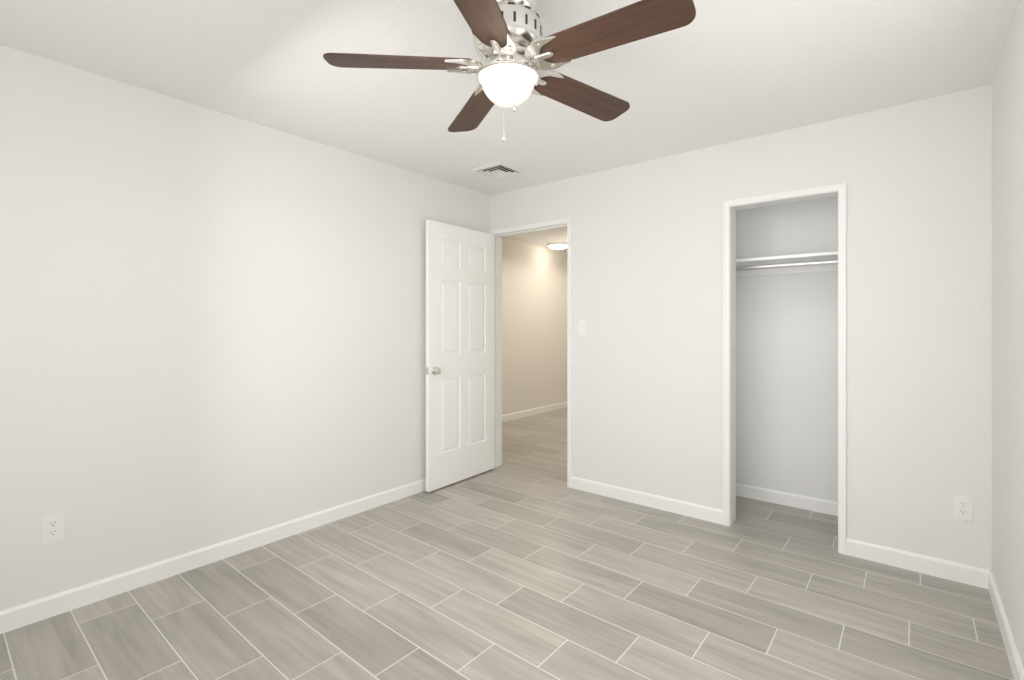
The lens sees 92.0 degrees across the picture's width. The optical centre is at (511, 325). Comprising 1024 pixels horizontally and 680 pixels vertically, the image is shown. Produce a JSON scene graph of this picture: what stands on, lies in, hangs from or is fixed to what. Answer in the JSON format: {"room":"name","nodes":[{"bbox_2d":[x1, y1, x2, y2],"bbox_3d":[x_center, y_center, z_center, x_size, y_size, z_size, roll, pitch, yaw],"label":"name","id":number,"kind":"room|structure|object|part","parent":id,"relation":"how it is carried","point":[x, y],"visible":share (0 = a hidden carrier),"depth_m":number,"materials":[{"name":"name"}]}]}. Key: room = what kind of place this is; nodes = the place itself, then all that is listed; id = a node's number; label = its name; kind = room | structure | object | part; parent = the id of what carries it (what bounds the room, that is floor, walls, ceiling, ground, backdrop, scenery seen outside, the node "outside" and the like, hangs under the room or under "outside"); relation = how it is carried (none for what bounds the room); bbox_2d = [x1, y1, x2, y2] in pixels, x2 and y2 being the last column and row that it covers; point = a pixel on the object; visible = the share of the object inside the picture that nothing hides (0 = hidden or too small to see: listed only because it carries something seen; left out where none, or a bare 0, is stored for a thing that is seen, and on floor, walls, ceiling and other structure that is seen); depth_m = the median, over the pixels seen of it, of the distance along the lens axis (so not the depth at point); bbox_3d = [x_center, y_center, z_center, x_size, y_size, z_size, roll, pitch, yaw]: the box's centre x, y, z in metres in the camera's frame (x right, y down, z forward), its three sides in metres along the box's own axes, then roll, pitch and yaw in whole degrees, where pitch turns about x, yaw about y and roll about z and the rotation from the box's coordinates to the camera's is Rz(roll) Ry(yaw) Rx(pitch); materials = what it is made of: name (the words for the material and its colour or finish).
{"room":"empty bedroom","nodes":[
{"label":"empty bedroom","id":0,"kind":"room"},
{"bbox_2d":[0,44,490,610],"bbox_3d":[-1.505,0.053,2.907,0.125,2.440,4.266,0,0,39],"label":"wall","id":1,"kind":"structure","parent":0,"point":[212,326],"depth_m":2.57,"materials":[{"name":"white paint"}]},
{"bbox_2d":[42,513,63,543],"bbox_3d":[-2.017,0.889,2.172,0.008,0.117,0.072,0,0,39],"label":"outlet","id":2,"kind":"object","parent":1,"relation":"attached to","point":[48,527],"visible":1,"depth_m":2.17,"materials":[{"name":"white plastic"}]},
{"bbox_2d":[0,478,425,633],"bbox_3d":[-1.452,1.228,2.863,0.013,0.090,4.016,0,0,39],"label":"baseboard","id":3,"kind":"structure","parent":1,"relation":"attached to","point":[46,607],"depth_m":2.54,"materials":[{"name":"white paint"}]},
{"bbox_2d":[0,407,1013,679],"bbox_3d":[0.652,1.323,3.915,4.763,0.100,8.550,0,0,39],"label":"floor","id":4,"kind":"structure","parent":0,"point":[524,561],"depth_m":2.25,"materials":[{"name":"tile"}]},
{"bbox_2d":[0,0,1018,250],"bbox_3d":[0.652,-1.227,3.915,4.763,0.120,8.550,0,0,39],"label":"ceiling","id":5,"kind":"structure","parent":0,"point":[716,72],"depth_m":2.24,"materials":[{"name":"white paint"}]},
{"bbox_2d":[470,161,525,178],"bbox_3d":[-0.102,-1.157,3.703,0.300,0.019,0.300,0,0,39],"label":"ceiling vent","id":6,"kind":"object","parent":5,"relation":"in","point":[498,169],"visible":1,"depth_m":3.68,"materials":[{"name":"white metal"}]},
{"bbox_2d":[323,0,695,141],"bbox_3d":[0.021,-0.878,1.691,1.162,0.577,1.178,0,0,39],"label":"fan","id":7,"kind":"object","parent":5,"relation":"hanging from","point":[520,61],"visible":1,"depth_m":1.61,"materials":[{"name":"brown wood"}]},
{"bbox_3d":[-0.013,-0.806,1.697,0.188,0.098,0.188,0,0,39],"label":"globe","id":8,"kind":"part","parent":7,"relation":"part of","materials":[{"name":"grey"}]},
{"bbox_2d":[548,242,566,249],"bbox_3d":[0.661,-1.131,7.063,0.304,0.071,0.304,0,0,39],"label":"lamp","id":9,"kind":"object","parent":5,"relation":"attached to","point":[559,245],"visible":0.92,"depth_m":6.96,"materials":[{"name":"white paint"}]},
{"bbox_2d":[502,238,566,414],"bbox_3d":[0.157,0.053,6.984,0.125,2.440,4.409,0,0,39],"label":"wall","id":10,"kind":"structure","parent":0,"point":[534,326],"depth_m":7.08,"materials":[{"name":"white paint"}]},
{"bbox_2d":[502,401,566,421],"bbox_3d":[0.209,1.228,6.940,0.013,0.090,4.159,0,0,39],"label":"baseboard","id":11,"kind":"structure","parent":10,"relation":"attached to","point":[530,412],"depth_m":7.05,"materials":[{"name":"white paint"}]},
{"bbox_2d":[491,84,991,570],"bbox_3d":[1.103,0.053,3.456,3.233,2.440,0.125,0,0,39],"label":"wall","id":12,"kind":"structure","parent":0,"point":[647,305],"depth_m":2.74,"materials":[{"name":"white paint"}]},
{"bbox_2d":[490,218,571,487],"bbox_3d":[0.172,0.211,4.212,0.871,2.123,0.157,0,0,39],"label":"door frame","id":13,"kind":"structure","parent":12,"relation":"attached to","point":[499,234],"depth_m":4.26,"materials":[{"name":"white paint"}]},
{"bbox_2d":[426,220,494,491],"bbox_3d":[-0.406,0.227,4.073,0.035,2.068,0.789,0,0,37],"label":"door leaf","id":14,"kind":"structure","parent":13,"relation":"attached to","point":[460,350],"depth_m":4.02,"materials":[{"name":"white paint"}]},
{"bbox_2d":[426,366,440,374],"bbox_3d":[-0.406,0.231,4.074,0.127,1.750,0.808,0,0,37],"label":"door knob","id":15,"kind":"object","parent":14,"relation":"attached to","point":[436,370],"depth_m":3.77,"materials":[{"name":"silver metal"}]},
{"bbox_2d":[579,320,586,334],"bbox_3d":[0.543,0.013,3.817,0.072,0.117,0.021,0,0,39],"label":"light switch","id":16,"kind":"object","parent":12,"relation":"attached to","point":[582,327],"visible":1,"depth_m":3.82,"materials":[{"name":"white plastic"}]},
{"bbox_2d":[571,476,722,524],"bbox_3d":[0.911,1.228,3.522,1.144,0.090,0.013,0,0,39],"label":"baseboard","id":17,"kind":"structure","parent":12,"relation":"attached to","point":[714,515],"depth_m":3.47,"materials":[{"name":"white paint"}]},
{"bbox_2d":[723,183,845,554],"bbox_3d":[1.651,0.239,3.011,0.651,2.068,0.157,0,0,39],"label":"trim","id":18,"kind":"structure","parent":12,"relation":"attached to","point":[730,207],"depth_m":3.14,"materials":[{"name":"white paint"}]},
{"bbox_2d":[846,538,983,587],"bbox_3d":[2.071,1.228,2.581,0.542,0.090,0.013,0,0,39],"label":"baseboard","id":19,"kind":"structure","parent":12,"relation":"attached to","point":[962,573],"depth_m":2.55,"materials":[{"name":"white paint"}]},
{"bbox_2d":[953,495,972,520],"bbox_3d":[2.237,0.904,2.450,0.072,0.117,0.008,0,0,39],"label":"outlet","id":20,"kind":"object","parent":12,"relation":"attached to","point":[966,508],"visible":1,"depth_m":2.45,"materials":[{"name":"white plastic"}]},
{"bbox_2d":[736,196,837,501],"bbox_3d":[1.896,0.053,3.301,1.808,2.440,0.634,0,0,39],"label":"wall","id":21,"kind":"structure","parent":0,"point":[786,383],"depth_m":3.50,"materials":[{"name":"white paint"}]},
{"bbox_2d":[736,251,837,276],"bbox_3d":[1.968,-0.414,3.291,1.683,0.093,0.310,0,0,39],"label":"closet shelf","id":22,"kind":"object","parent":21,"relation":"attached to","point":[805,263],"visible":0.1,"depth_m":3.35,"materials":[{"name":"white paint"}]},
{"bbox_2d":[736,483,837,515],"bbox_3d":[2.061,1.228,3.406,1.683,0.090,0.013,0,0,39],"label":"baseboard","id":23,"kind":"structure","parent":21,"relation":"attached to","point":[757,493],"depth_m":3.49,"materials":[{"name":"white paint"}]},
{"bbox_2d":[992,0,1023,668],"bbox_3d":[1.302,0.053,1.036,0.125,2.440,4.900,0,0,39],"label":"wall","id":24,"kind":"structure","parent":0,"point":[1008,327],"depth_m":1.95,"materials":[{"name":"white paint"}]},
{"bbox_2d":[984,569,1023,679],"bbox_3d":[1.048,1.228,0.834,0.013,0.090,4.016,0,0,39],"label":"baseboard","id":25,"kind":"structure","parent":24,"relation":"attached to","point":[1015,663],"depth_m":1.98,"materials":[{"name":"white paint"}]}
]}

